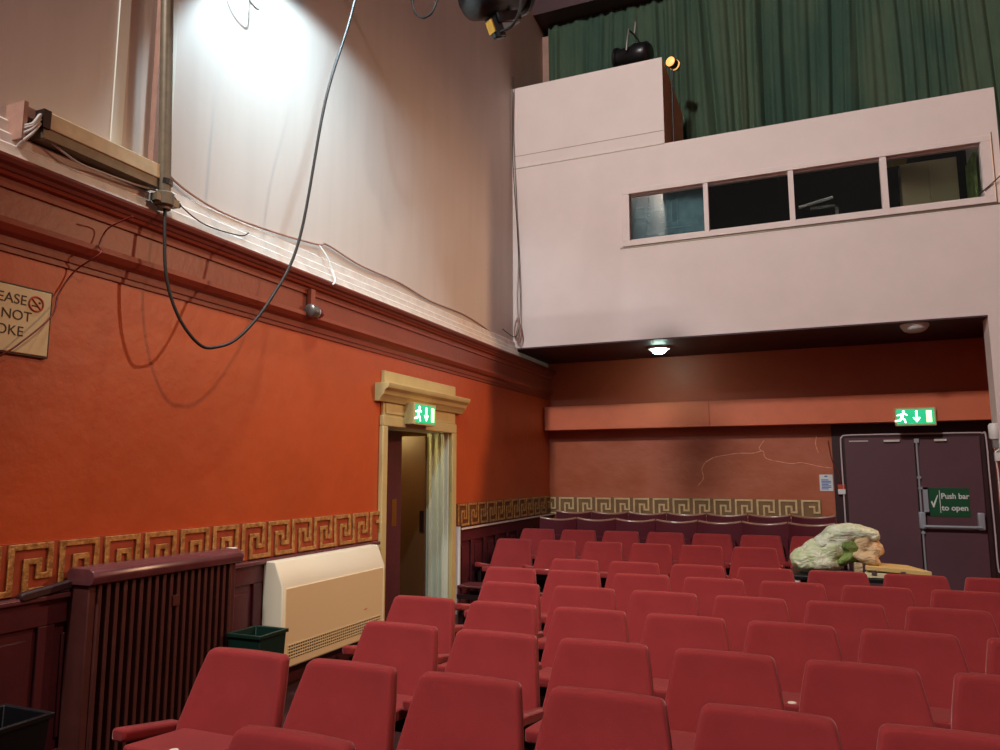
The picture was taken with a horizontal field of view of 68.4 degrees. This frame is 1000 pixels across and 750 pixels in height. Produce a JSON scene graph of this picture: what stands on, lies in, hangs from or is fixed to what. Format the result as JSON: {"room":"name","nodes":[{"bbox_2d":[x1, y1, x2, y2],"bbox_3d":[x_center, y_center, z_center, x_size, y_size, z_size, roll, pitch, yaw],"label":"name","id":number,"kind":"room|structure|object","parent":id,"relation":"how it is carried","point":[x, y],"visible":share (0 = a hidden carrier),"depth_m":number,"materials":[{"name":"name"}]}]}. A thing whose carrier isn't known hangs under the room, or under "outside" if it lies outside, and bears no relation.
{"room":"auditorium","nodes":[
{"label":"auditorium","id":0,"kind":"room"},
{"bbox_2d":[0,0,549,599],"bbox_3d":[-2.348,-3.529,5.935,0.300,12.000,16.200,-3,-8,22],"label":"wall","id":1,"kind":"structure","parent":0,"point":[412,183],"depth_m":6.19,"materials":[{"name":"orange paint"}]},
{"bbox_2d":[0,281,52,358],"bbox_3d":[-2.770,-0.327,4.037,0.037,0.395,0.630,-3,-8,22],"label":"wall sign","id":2,"kind":"object","parent":1,"relation":"attached to","point":[23,309],"visible":1,"depth_m":4.17,"materials":[{"name":"beige metal"}]},
{"bbox_2d":[6,100,159,191],"bbox_3d":[-2.535,-1.349,4.556,0.180,0.263,0.946,-3,-8,22],"label":"trunking","id":3,"kind":"object","parent":1,"relation":"attached to","point":[90,150],"visible":0.99,"depth_m":4.43,"materials":[{"name":"beige metal"}]},
{"bbox_2d":[110,0,131,145],"bbox_3d":[-2.527,-3.554,5.096,0.012,4.170,0.080,-3,-8,22],"label":"strip","id":4,"kind":"object","parent":1,"relation":"attached to","point":[119,87],"visible":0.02,"depth_m":4.89,"materials":[{"name":"white paint"}]},
{"bbox_2d":[148,0,179,162],"bbox_3d":[-2.381,-3.515,5.395,0.050,4.170,0.150,-3,-8,22],"label":"batten","id":5,"kind":"object","parent":1,"relation":"attached to","point":[154,115],"visible":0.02,"depth_m":5.14,"materials":[{"name":"white"}]},
{"bbox_2d":[150,0,180,211],"bbox_3d":[-2.330,-3.869,5.275,0.228,5.543,0.357,-1,-8,5],"label":"pipe","id":6,"kind":"object","parent":1,"relation":"attached to","point":[163,198],"visible":0.95,"depth_m":5.00,"materials":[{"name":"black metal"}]},
{"bbox_2d":[163,0,355,349],"bbox_3d":[-1.494,-2.919,5.806,1.978,5.652,0.153,6,-9,-37],"label":"hanging cable","id":7,"kind":"object","parent":6,"relation":"hanging from","point":[252,323],"visible":1,"depth_m":5.46,"materials":[{"name":"black rubber"}]},
{"bbox_2d":[0,511,379,598],"bbox_3d":[-2.717,1.071,3.985,0.030,0.290,7.852,-3,-8,22],"label":"trim","id":8,"kind":"structure","parent":1,"relation":"attached to","point":[30,565],"depth_m":5.09,"materials":[{"name":"gold metal"}]},
{"bbox_2d":[0,541,380,749],"bbox_3d":[-3.260,1.554,2.536,0.085,1.035,10.500,-3,-8,22],"label":"trim","id":9,"kind":"structure","parent":1,"relation":"attached to","point":[32,632],"depth_m":4.17,"materials":[{"name":"red paint"}]},
{"bbox_2d":[16,580,73,601],"bbox_3d":[-2.568,1.222,4.179,0.050,0.086,0.340,-3,-8,22],"label":"dark offcut","id":10,"kind":"object","parent":9,"relation":"on","point":[53,588],"visible":0.77,"depth_m":4.14,"materials":[{"name":"red paint"}]},
{"bbox_2d":[0,116,520,356],"bbox_3d":[-2.506,-1.254,4.686,0.125,0.258,14.340,-3,-8,22],"label":"trim","id":11,"kind":"structure","parent":1,"relation":"attached to","point":[261,242],"depth_m":5.87,"materials":[{"name":"white paint"}]},
{"bbox_2d":[0,150,556,399],"bbox_3d":[-2.174,-0.776,5.391,0.150,0.507,16.000,-3,-8,22],"label":"trim","id":12,"kind":"structure","parent":1,"relation":"attached to","point":[47,216],"depth_m":5.43,"materials":[{"name":"red paint"}]},
{"bbox_2d":[262,544,383,666],"bbox_3d":[-1.493,1.973,6.443,0.206,0.820,1.510,-3,-8,22],"label":"wall heater","id":13,"kind":"object","parent":1,"relation":"attached to","point":[325,600],"visible":0.79,"depth_m":6.22,"materials":[{"name":"beige metal"}]},
{"bbox_2d":[287,614,380,658],"bbox_3d":[-1.405,2.253,6.369,0.016,0.125,1.390,-3,-8,22],"label":"grille","id":14,"kind":"object","parent":13,"relation":"attached to","point":[305,646],"depth_m":6.23,"materials":[{"name":"grey metal"}]},
{"bbox_2d":[171,176,507,343],"bbox_3d":[-1.092,-0.948,8.153,0.044,0.277,6.656,-3,-8,22],"label":"cable","id":15,"kind":"object","parent":1,"relation":"attached to","point":[172,178],"visible":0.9,"depth_m":6.64,"materials":[{"name":"white plastic"}]},
{"bbox_2d":[375,370,470,620],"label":"door","id":16,"kind":"structure","parent":1,"relation":"in","point":[417,533],"depth_m":8.94,"materials":[{"name":"yellow paint"}]},
{"bbox_2d":[404,402,435,426],"bbox_3d":[-0.890,0.445,8.241,0.134,0.240,0.501,-3,-8,22],"label":"exit sign","id":17,"kind":"object","parent":16,"relation":"attached to","point":[418,414],"visible":1,"depth_m":8.11,"materials":[{"name":"green plastic"}]},
{"bbox_2d":[375,382,470,413],"bbox_3d":[-0.833,0.286,8.457,0.170,0.190,1.980,-3,-8,22],"label":"hood","id":18,"kind":"object","parent":16,"relation":"attached to","point":[394,394],"depth_m":8.14,"materials":[{"name":"yellow paint"}]},
{"bbox_2d":[456,495,550,526],"bbox_3d":[0.158,1.967,10.809,0.026,0.290,3.630,-3,-8,22],"label":"trim","id":19,"kind":"structure","parent":1,"relation":"attached to","point":[471,513],"depth_m":10.42,"materials":[{"name":"gold metal"}]},
{"bbox_2d":[455,513,553,613],"bbox_3d":[0.183,2.618,10.699,0.090,1.050,3.655,-3,-8,22],"label":"trim","id":20,"kind":"structure","parent":1,"relation":"attached to","point":[474,543],"depth_m":9.64,"materials":[{"name":"red paint"}]},
{"bbox_2d":[282,614,542,749],"bbox_3d":[2.184,2.214,3.271,13.700,0.100,16.200,-3,-8,22],"label":"floor","id":21,"kind":"structure","parent":0,"point":[292,687],"depth_m":5.62,"materials":[{"name":"red carpet"}]},
{"bbox_2d":[0,704,54,749],"bbox_3d":[-2.444,1.920,3.467,0.364,0.550,0.424,-3,-8,22],"label":"waste bin","id":22,"kind":"object","parent":21,"relation":"on","point":[21,728],"visible":1,"depth_m":3.56,"materials":[{"name":"black plastic"}]},
{"bbox_2d":[58,548,243,749],"bbox_3d":[-2.198,1.777,4.757,0.224,1.170,1.225,-3,-8,22],"label":"radiator","id":23,"kind":"object","parent":21,"relation":"on","point":[140,633],"visible":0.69,"depth_m":4.53,"materials":[{"name":"red paint"}]},
{"bbox_2d":[112,647,289,749],"bbox_3d":[-1.338,1.754,3.367,0.710,0.848,0.550,-3,-8,22],"label":"seat","id":24,"kind":"object","parent":21,"relation":"on","point":[233,689],"visible":0.84,"depth_m":3.50,"materials":[{"name":"red fabric"}]},
{"bbox_2d":[226,625,288,653],"bbox_3d":[-1.730,2.124,5.216,0.304,0.600,0.304,-3,-8,22],"label":"waste bin","id":25,"kind":"object","parent":21,"relation":"on","point":[256,637],"visible":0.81,"depth_m":5.18,"materials":[{"name":"teal plastic"}]},
{"bbox_2d":[227,725,354,749],"bbox_3d":[-0.794,1.602,2.218,0.710,0.848,0.550,-3,-8,23],"label":"seat","id":26,"kind":"object","parent":21,"relation":"on","point":[250,737],"visible":1,"depth_m":2.47,"materials":[{"name":"red fabric"}]},
{"bbox_2d":[283,658,396,749],"bbox_3d":[-0.747,1.721,3.122,0.625,0.848,0.550,-3,-8,23],"label":"seat","id":27,"kind":"object","parent":21,"relation":"on","point":[355,702],"visible":0.88,"depth_m":3.31,"materials":[{"name":"red fabric"}]},
{"bbox_2d":[352,621,437,732],"bbox_3d":[-0.676,1.839,4.017,0.710,0.848,0.550,-3,-8,23],"label":"seat","id":28,"kind":"object","parent":21,"relation":"on","point":[412,649],"visible":0.3,"depth_m":4.18,"materials":[{"name":"red fabric"}]},
{"bbox_2d":[342,595,454,664],"bbox_3d":[-0.635,1.959,4.924,0.710,0.848,0.550,-3,-8,23],"label":"seat","id":29,"kind":"object","parent":21,"relation":"on","point":[438,612],"visible":0.32,"depth_m":5.09,"materials":[{"name":"red fabric"}]},
{"bbox_2d":[396,671,523,749],"bbox_3d":[-0.192,1.690,2.892,0.625,0.848,0.550,-3,-8,22],"label":"seat","id":30,"kind":"object","parent":21,"relation":"on","point":[447,710],"visible":1,"depth_m":3.09,"materials":[{"name":"red fabric"}]},
{"bbox_2d":[457,582,482,623],"bbox_3d":[-0.253,2.642,8.505,0.400,0.430,0.320,-3,-8,22],"label":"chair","id":31,"kind":"object","parent":21,"relation":"on","point":[471,594],"visible":0.45,"depth_m":8.44,"materials":[{"name":"red fabric"}]},
{"bbox_2d":[437,601,543,706],"bbox_3d":[-0.042,1.925,4.678,0.625,0.848,0.550,-3,-8,23],"label":"seat","id":32,"kind":"object","parent":21,"relation":"on","point":[481,615],"visible":0.21,"depth_m":4.89,"materials":[{"name":"red fabric"}]},
{"bbox_2d":[444,629,543,749],"bbox_3d":[-0.082,1.806,3.771,0.625,0.848,0.550,-3,-8,23],"label":"seat","id":33,"kind":"object","parent":21,"relation":"on","point":[498,654],"visible":0.41,"depth_m":3.96,"materials":[{"name":"red fabric"}]},
{"bbox_2d":[455,567,536,624],"bbox_3d":[0.003,2.167,6.508,0.710,0.848,0.550,-3,-8,22],"label":"seat","id":34,"kind":"object","parent":21,"relation":"on","point":[500,574],"visible":0.28,"depth_m":6.70,"materials":[{"name":"red fabric"}]},
{"bbox_2d":[455,581,544,698],"bbox_3d":[-0.013,2.046,5.591,0.710,0.848,0.550,-3,-8,23],"label":"seat","id":35,"kind":"object","parent":21,"relation":"on","point":[513,592],"visible":0.29,"depth_m":5.78,"materials":[{"name":"red fabric"}]},
{"bbox_2d":[475,538,533,590],"bbox_3d":[0.087,2.554,9.439,0.710,0.848,0.550,-3,-8,23],"label":"seat","id":36,"kind":"object","parent":21,"relation":"on","point":[517,553],"visible":0.66,"depth_m":9.58,"materials":[{"name":"red fabric"}]},
{"bbox_2d":[533,540,576,580],"bbox_3d":[0.682,2.520,9.192,0.625,0.848,0.550,-3,-8,22],"label":"seat","id":37,"kind":"object","parent":21,"relation":"on","point":[548,550],"visible":0.41,"depth_m":9.38,"materials":[{"name":"red fabric"}]},
{"bbox_2d":[540,558,598,598],"bbox_3d":[0.652,2.249,7.142,0.710,0.848,0.550,-3,-8,23],"label":"seat","id":38,"kind":"object","parent":21,"relation":"on","point":[557,564],"visible":0.17,"depth_m":7.36,"materials":[{"name":"red fabric"}]},
{"bbox_2d":[541,570,600,630],"bbox_3d":[0.593,2.134,6.263,0.625,0.848,0.550,-3,-8,23],"label":"seat","id":39,"kind":"object","parent":21,"relation":"on","point":[555,578],"visible":0.32,"depth_m":6.49,"materials":[{"name":"red fabric"}]},
{"bbox_2d":[538,585,616,657],"bbox_3d":[0.583,2.012,5.344,0.625,0.848,0.550,-3,-8,22],"label":"seat","id":40,"kind":"object","parent":21,"relation":"on","point":[563,596],"visible":0.37,"depth_m":5.56,"materials":[{"name":"red fabric"}]},
{"bbox_2d":[539,607,629,695],"bbox_3d":[0.513,1.894,4.449,0.625,0.848,0.550,-3,-8,22],"label":"seat","id":41,"kind":"object","parent":21,"relation":"on","point":[566,622],"visible":0.39,"depth_m":4.66,"materials":[{"name":"red fabric"}]},
{"bbox_2d":[525,638,653,749],"bbox_3d":[0.470,1.774,3.542,0.625,0.848,0.550,-3,-8,23],"label":"seat","id":42,"kind":"object","parent":21,"relation":"on","point":[578,662],"visible":0.41,"depth_m":3.75,"materials":[{"name":"red fabric"}]},
{"bbox_2d":[581,541,623,583],"bbox_3d":[1.235,2.489,8.963,0.625,0.848,0.550,-3,-8,22],"label":"seat","id":43,"kind":"object","parent":21,"relation":"on","point":[605,553],"visible":0.36,"depth_m":9.14,"materials":[{"name":"red fabric"}]},
{"bbox_2d":[535,686,672,749],"bbox_3d":[0.361,1.658,2.663,0.625,0.848,0.550,-3,-8,23],"label":"seat","id":44,"kind":"object","parent":21,"relation":"on","point":[574,718],"visible":1,"depth_m":2.88,"materials":[{"name":"red fabric"}]},
{"bbox_2d":[605,561,659,587],"bbox_3d":[1.245,2.216,6.896,0.625,0.848,0.550,-3,-8,23],"label":"seat","id":45,"kind":"object","parent":21,"relation":"on","point":[615,567],"visible":0.18,"depth_m":7.14,"materials":[{"name":"red fabric"}]},
{"bbox_2d":[611,573,670,613],"bbox_3d":[1.148,2.102,6.034,0.625,0.848,0.550,-3,-8,22],"label":"seat","id":46,"kind":"object","parent":21,"relation":"on","point":[623,584],"visible":0.25,"depth_m":6.26,"materials":[{"name":"red fabric"}]},
{"bbox_2d":[628,543,672,577],"bbox_3d":[1.787,2.458,8.735,0.625,0.848,0.550,-3,-8,23],"label":"seat","id":47,"kind":"object","parent":21,"relation":"on","point":[661,554],"visible":0.34,"depth_m":8.92,"materials":[{"name":"red fabric"}]},
{"bbox_2d":[626,590,699,643],"bbox_3d":[1.134,1.981,5.115,0.625,0.848,0.550,-3,-8,23],"label":"seat","id":48,"kind":"object","parent":21,"relation":"on","point":[642,603],"visible":0.32,"depth_m":5.34,"materials":[{"name":"red fabric"}]},
{"bbox_2d":[640,613,730,700],"bbox_3d":[1.068,1.863,4.219,0.625,0.848,0.550,-3,-8,22],"label":"seat","id":49,"kind":"object","parent":21,"relation":"on","point":[663,634],"visible":0.27,"depth_m":4.42,"materials":[{"name":"red fabric"}]},
{"bbox_2d":[669,564,724,592],"bbox_3d":[1.800,2.185,6.666,0.625,0.848,0.550,-3,-8,22],"label":"seat","id":50,"kind":"object","parent":21,"relation":"on","point":[679,572],"visible":0.19,"depth_m":6.90,"materials":[{"name":"red fabric"}]},
{"bbox_2d":[678,545,729,578],"bbox_3d":[2.342,2.427,8.505,0.625,0.848,0.550,-3,-8,22],"label":"seat","id":51,"kind":"object","parent":21,"relation":"on","point":[689,554],"visible":0.3,"depth_m":8.71,"materials":[{"name":"red fabric"}]},
{"bbox_2d":[682,577,745,616],"bbox_3d":[1.702,2.071,5.804,0.625,0.848,0.550,-3,-8,22],"label":"seat","id":52,"kind":"object","parent":21,"relation":"on","point":[706,589],"visible":0.34,"depth_m":6.02,"materials":[{"name":"red fabric"}]},
{"bbox_2d":[665,648,784,749],"bbox_3d":[1.024,1.743,3.313,0.625,0.848,0.550,-3,-8,23],"label":"seat","id":53,"kind":"object","parent":21,"relation":"on","point":[698,677],"visible":0.63,"depth_m":3.51,"materials":[{"name":"red fabric"}]},
{"bbox_2d":[712,595,789,652],"bbox_3d":[1.687,1.950,4.886,0.625,0.848,0.550,-3,-8,23],"label":"seat","id":54,"kind":"object","parent":21,"relation":"on","point":[737,612],"visible":0.26,"depth_m":5.09,"materials":[{"name":"red fabric"}]},
{"bbox_2d":[729,547,779,578],"bbox_3d":[2.895,2.395,8.276,0.625,0.848,0.550,-3,-8,22],"label":"seat","id":55,"kind":"object","parent":21,"relation":"on","point":[760,557],"visible":0.3,"depth_m":8.48,"materials":[{"name":"red fabric"}]},
{"bbox_2d":[736,567,794,596],"bbox_3d":[2.353,2.154,6.437,0.625,0.848,0.550,-3,-8,23],"label":"seat","id":56,"kind":"object","parent":21,"relation":"on","point":[752,577],"visible":0.23,"depth_m":6.67,"materials":[{"name":"red fabric"}]},
{"bbox_2d":[693,703,842,749],"bbox_3d":[0.913,1.627,2.434,0.625,0.848,0.550,-3,-8,23],"label":"seat","id":57,"kind":"object","parent":21,"relation":"on","point":[720,726],"visible":1,"depth_m":2.67,"materials":[{"name":"red fabric"}]},
{"bbox_2d":[743,620,842,711],"bbox_3d":[1.620,1.831,3.990,0.625,0.848,0.550,-3,-8,22],"label":"seat","id":58,"kind":"object","parent":21,"relation":"on","point":[791,645],"visible":0.47,"depth_m":4.18,"materials":[{"name":"red fabric"}]},
{"bbox_2d":[758,581,827,622],"bbox_3d":[2.255,2.040,5.575,0.625,0.848,0.550,-3,-8,23],"label":"seat","id":59,"kind":"object","parent":21,"relation":"on","point":[796,595],"visible":0.24,"depth_m":5.78,"materials":[{"name":"red fabric"}]},
{"bbox_2d":[792,568,883,583],"bbox_3d":[3.457,2.288,7.042,1.200,0.735,0.600,-3,-8,22],"label":"folding table","id":60,"kind":"object","parent":21,"relation":"on","point":[798,575],"visible":0.12,"depth_m":7.03,"materials":[{"name":"black metal"}]},
{"bbox_2d":[790,523,879,572],"bbox_3d":[3.271,1.693,7.192,0.818,0.495,0.389,-3,-8,22],"label":"plastic bag","id":61,"kind":"object","parent":60,"relation":"on","point":[832,549],"visible":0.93,"depth_m":7.07,"materials":[{"name":"white plastic"}]},
{"bbox_2d":[853,562,931,577],"bbox_3d":[3.692,1.838,6.941,0.638,0.120,0.412,-3,-8,22],"label":"case","id":62,"kind":"object","parent":60,"relation":"on","point":[872,571],"visible":0.63,"depth_m":6.82,"materials":[{"name":"beige wood"}]},
{"bbox_2d":[853,537,884,565],"bbox_3d":[3.515,1.671,7.032,0.244,0.289,0.323,-7,-10,42],"label":"cloth bundle","id":63,"kind":"object","parent":62,"relation":"on","point":[868,552],"visible":0.91,"depth_m":6.96,"materials":[{"name":"beige fabric"}]},
{"bbox_2d":[807,570,869,601],"bbox_3d":[2.906,2.122,6.208,0.625,0.848,0.550,-3,-8,23],"label":"seat","id":64,"kind":"object","parent":21,"relation":"on","point":[833,582],"visible":0.25,"depth_m":6.43,"materials":[{"name":"red fabric"}]},
{"bbox_2d":[804,601,889,661],"bbox_3d":[2.241,1.919,4.657,0.625,0.848,0.550,-3,-8,23],"label":"seat","id":65,"kind":"object","parent":21,"relation":"on","point":[848,619],"visible":0.28,"depth_m":4.85,"materials":[{"name":"red fabric"}]},
{"bbox_2d":[799,659,934,749],"bbox_3d":[1.578,1.712,3.083,0.625,0.848,0.550,-3,-8,23],"label":"seat","id":66,"kind":"object","parent":21,"relation":"on","point":[860,698],"visible":0.8,"depth_m":3.27,"materials":[{"name":"red fabric"}]},
{"bbox_2d":[841,585,915,629],"bbox_3d":[2.809,2.009,5.346,0.625,0.848,0.550,-3,-8,22],"label":"seat","id":67,"kind":"object","parent":21,"relation":"on","point":[895,601],"visible":0.21,"depth_m":5.54,"materials":[{"name":"red fabric"}]},
{"bbox_2d":[858,628,969,728],"bbox_3d":[2.173,1.800,3.761,0.625,0.848,0.550,-3,-8,23],"label":"seat","id":68,"kind":"object","parent":21,"relation":"on","point":[937,658],"visible":0.37,"depth_m":3.94,"materials":[{"name":"red fabric"}]},
{"bbox_2d":[883,574,950,606],"bbox_3d":[3.461,2.091,5.979,0.625,0.848,0.550,-3,-8,22],"label":"seat","id":69,"kind":"object","parent":21,"relation":"on","point":[921,587],"visible":0.18,"depth_m":6.18,"materials":[{"name":"red fabric"}]},
{"bbox_2d":[876,723,999,749],"bbox_3d":[1.469,1.596,2.205,0.625,0.848,0.550,-3,-8,22],"label":"seat","id":70,"kind":"object","parent":21,"relation":"on","point":[890,736],"visible":1,"depth_m":2.48,"materials":[{"name":"red fabric"}]},
{"bbox_2d":[904,607,999,673],"bbox_3d":[2.795,1.887,4.428,0.625,0.848,0.550,-3,-8,23],"label":"seat","id":71,"kind":"object","parent":21,"relation":"on","point":[973,629],"visible":0.35,"depth_m":4.62,"materials":[{"name":"red fabric"}]},
{"bbox_2d":[930,589,999,635],"bbox_3d":[3.361,1.977,5.117,0.625,0.848,0.550,-3,-8,23],"label":"seat","id":72,"kind":"object","parent":21,"relation":"on","point":[989,602],"visible":0.31,"depth_m":5.35,"materials":[{"name":"red fabric"}]},
{"bbox_2d":[951,673,999,734],"bbox_3d":[2.134,1.681,2.853,0.625,0.848,0.550,-3,-8,22],"label":"seat","id":73,"kind":"object","parent":21,"relation":"on","point":[975,696],"visible":0.88,"depth_m":3.12,"materials":[{"name":"red fabric"}]},
{"bbox_2d":[964,577,999,592],"bbox_3d":[4.014,2.060,5.749,0.625,0.848,0.550,-3,-8,23],"label":"seat","id":74,"kind":"object","parent":21,"relation":"on","point":[971,583],"visible":0.28,"depth_m":6.03,"materials":[{"name":"red fabric"}]},
{"bbox_2d":[986,638,999,674],"bbox_3d":[2.729,1.769,3.531,0.625,0.848,0.550,-3,-8,22],"label":"seat","id":75,"kind":"object","parent":21,"relation":"on","point":[993,644],"visible":0.35,"depth_m":3.82,"materials":[{"name":"red fabric"}]},
{"bbox_2d":[539,585,544,592],"bbox_3d":[2.483,3.065,10.368,4.460,0.070,2.380,-3,-8,22],"label":"step","id":76,"kind":"structure","parent":0,"point":[540,586],"depth_m":10.55,"materials":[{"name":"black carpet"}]},
{"bbox_2d":[520,528,554,564],"bbox_3d":[0.447,2.589,10.244,0.710,0.848,0.550,-3,-8,22],"label":"seat","id":77,"kind":"object","parent":76,"relation":"on","point":[535,535],"visible":0.26,"depth_m":10.43,"materials":[{"name":"red fabric"}]},
{"bbox_2d":[540,516,576,539],"bbox_3d":[0.847,2.637,11.132,0.621,0.955,0.414,-3,-8,23],"label":"seat","id":78,"kind":"object","parent":76,"relation":"on","point":[558,525],"visible":0.41,"depth_m":11.32,"materials":[{"name":"red fabric"}]},
{"bbox_2d":[560,529,595,558],"bbox_3d":[1.039,2.556,9.999,0.625,0.848,0.550,-3,-8,22],"label":"seat","id":79,"kind":"object","parent":76,"relation":"on","point":[580,537],"visible":0.29,"depth_m":10.19,"materials":[{"name":"red fabric"}]},
{"bbox_2d":[577,517,615,541],"bbox_3d":[1.401,2.605,10.902,0.621,0.955,0.414,-3,-8,22],"label":"seat","id":80,"kind":"object","parent":76,"relation":"on","point":[599,526],"visible":0.37,"depth_m":11.08,"materials":[{"name":"red fabric"}]},
{"bbox_2d":[602,531,639,561],"bbox_3d":[1.591,2.524,9.770,0.625,0.848,0.550,-3,-8,23],"label":"seat","id":81,"kind":"object","parent":76,"relation":"on","point":[627,538],"visible":0.2,"depth_m":9.96,"materials":[{"name":"red fabric"}]},
{"bbox_2d":[616,518,655,542],"bbox_3d":[1.954,2.574,10.674,0.621,0.955,0.414,-3,-8,23],"label":"seat","id":82,"kind":"object","parent":76,"relation":"on","point":[643,527],"visible":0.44,"depth_m":10.85,"materials":[{"name":"red fabric"}]},
{"bbox_2d":[646,532,684,564],"bbox_3d":[2.147,2.493,9.540,0.625,0.848,0.550,-3,-8,22],"label":"seat","id":83,"kind":"object","parent":76,"relation":"on","point":[675,540],"visible":0.18,"depth_m":9.73,"materials":[{"name":"red fabric"}]},
{"bbox_2d":[656,519,697,544],"bbox_3d":[2.509,2.543,10.444,0.621,0.955,0.414,-3,-8,22],"label":"seat","id":84,"kind":"object","parent":76,"relation":"on","point":[688,528],"visible":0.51,"depth_m":10.62,"materials":[{"name":"red fabric"}]},
{"bbox_2d":[691,533,732,574],"bbox_3d":[2.698,2.462,9.312,0.625,0.848,0.550,-3,-8,23],"label":"seat","id":85,"kind":"object","parent":76,"relation":"on","point":[723,540],"visible":0.34,"depth_m":9.49,"materials":[{"name":"red fabric"}]},
{"bbox_2d":[698,520,741,548],"bbox_3d":[3.063,2.512,10.214,0.621,0.955,0.414,-3,-8,22],"label":"seat","id":86,"kind":"object","parent":76,"relation":"on","point":[734,529],"visible":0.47,"depth_m":10.39,"materials":[{"name":"red fabric"}]},
{"bbox_2d":[740,535,788,568],"bbox_3d":[3.252,2.431,9.082,0.625,0.848,0.550,-3,-8,23],"label":"seat","id":87,"kind":"object","parent":76,"relation":"on","point":[765,541],"visible":0.38,"depth_m":9.27,"materials":[{"name":"red fabric"}]},
{"bbox_2d":[742,521,788,561],"bbox_3d":[3.616,2.481,9.985,0.621,0.955,0.414,-3,-8,22],"label":"seat","id":88,"kind":"object","parent":76,"relation":"on","point":[748,528],"visible":0.36,"depth_m":10.15,"materials":[{"name":"red fabric"}]},
{"bbox_2d":[788,522,834,552],"bbox_3d":[4.170,2.449,9.756,0.621,0.955,0.414,-3,-8,22],"label":"seat","id":89,"kind":"object","parent":76,"relation":"on","point":[794,529],"visible":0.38,"depth_m":9.99,"materials":[{"name":"red fabric"}]},
{"bbox_2d":[512,57,999,363],"bbox_3d":[5.869,-2.697,10.090,11.600,4.250,1.662,-3,-8,22],"label":"wall","id":90,"kind":"structure","parent":0,"point":[585,297],"depth_m":10.38,"materials":[{"name":"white paint"}]},
{"bbox_2d":[612,22,653,66],"bbox_3d":[2.125,-5.024,11.729,0.625,1.264,0.464,-5,-9,34],"label":"lantern","id":91,"kind":"object","parent":90,"relation":"on","point":[639,51],"visible":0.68,"depth_m":11.59,"materials":[{"name":"black metal"}]},
{"bbox_2d":[620,132,999,248],"bbox_3d":[3.961,-2.430,10.002,4.720,0.935,0.130,-3,-8,22],"label":"window","id":92,"kind":"structure","parent":90,"relation":"in","point":[950,174],"depth_m":9.88,"materials":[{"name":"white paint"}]},
{"bbox_2d":[548,338,988,523],"bbox_3d":[6.095,1.264,10.489,11.900,3.660,0.206,-3,-8,22],"label":"wall","id":93,"kind":"structure","parent":0,"point":[954,365],"depth_m":11.49,"materials":[{"name":"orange paint"}]},
{"bbox_2d":[550,496,821,519],"bbox_3d":[2.801,2.103,11.646,4.210,0.310,0.026,-3,-8,22],"label":"trim","id":94,"kind":"structure","parent":93,"relation":"attached to","point":[720,506],"depth_m":11.56,"materials":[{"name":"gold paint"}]},
{"bbox_2d":[544,390,991,430],"bbox_3d":[3.884,0.580,11.236,6.680,0.400,0.307,-3,-8,22],"label":"beam","id":95,"kind":"structure","parent":93,"relation":"attached to","point":[957,406],"depth_m":11.02,"materials":[{"name":"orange paint"}]},
{"bbox_2d":[894,407,936,425],"bbox_3d":[5.774,0.580,10.233,0.505,0.250,0.084,-3,-8,22],"label":"exit sign","id":96,"kind":"object","parent":93,"relation":"attached to","point":[917,416],"visible":1,"depth_m":10.20,"materials":[{"name":"green plastic"}]},
{"bbox_2d":[831,421,999,577],"bbox_3d":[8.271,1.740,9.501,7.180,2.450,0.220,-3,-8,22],"label":"door surround","id":97,"kind":"object","parent":93,"relation":"attached to","point":[837,431],"visible":0.2,"depth_m":10.49,"materials":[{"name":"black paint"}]},
{"bbox_2d":[842,434,995,590],"bbox_3d":[5.833,1.956,10.287,1.780,2.235,0.170,-3,-8,22],"label":"door","id":98,"kind":"structure","parent":97,"relation":"attached to","point":[888,478],"depth_m":10.30,"materials":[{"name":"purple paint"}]},
{"bbox_2d":[928,488,970,516],"bbox_3d":[6.212,1.761,10.168,0.490,0.390,0.010,-3,-8,22],"label":"door sign","id":99,"kind":"object","parent":98,"relation":"attached to","point":[943,502],"visible":1,"depth_m":10.16,"materials":[{"name":"green plastic"}]},
{"bbox_2d":[840,431,999,572],"bbox_3d":[6.002,1.913,10.271,2.173,2.217,0.022,-3,-8,22],"label":"conduit","id":100,"kind":"object","parent":97,"relation":"attached to","point":[984,432],"visible":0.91,"depth_m":10.26,"materials":[{"name":"grey"}]},
{"bbox_2d":[983,314,999,509],"bbox_3d":[6.282,1.056,8.691,0.660,3.600,0.300,-3,-8,22],"label":"wall pillar","id":101,"kind":"structure","parent":0,"point":[991,324],"depth_m":8.87,"materials":[{"name":"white paint"}]},
{"bbox_3d":[6.086,-4.684,11.277,11.900,8.340,0.200,-3,-8,22],"label":"wall","id":102,"kind":"structure","parent":0,"visible":0},
{"bbox_2d":[533,0,650,34],"bbox_3d":[6.055,-7.747,11.228,11.600,2.280,0.650,-3,-8,22],"label":"trim","id":103,"kind":"structure","parent":102,"relation":"attached to","point":[546,13],"depth_m":12.88,"materials":[{"name":"red paint"}]},
{"bbox_2d":[548,0,999,146],"bbox_3d":[6.070,-4.886,10.933,11.255,3.570,0.220,-3,-8,23],"label":"drape","id":104,"kind":"object","parent":102,"relation":"hanging from","point":[745,64],"visible":0.52,"depth_m":11.54,"materials":[{"name":"green fabric"}]},
{"bbox_3d":[-0.836,-4.077,6.846,1.850,0.048,0.050,-3,-8,22],"label":"bar","id":105,"kind":"object","parent":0,"visible":0},
{"bbox_2d":[458,0,534,39],"bbox_3d":[-0.019,-3.526,6.664,0.738,1.048,0.566,4,-8,-26],"label":"lantern","id":106,"kind":"object","parent":105,"relation":"hanging from","point":[499,16],"visible":1,"depth_m":6.56,"materials":[{"name":"black metal"}]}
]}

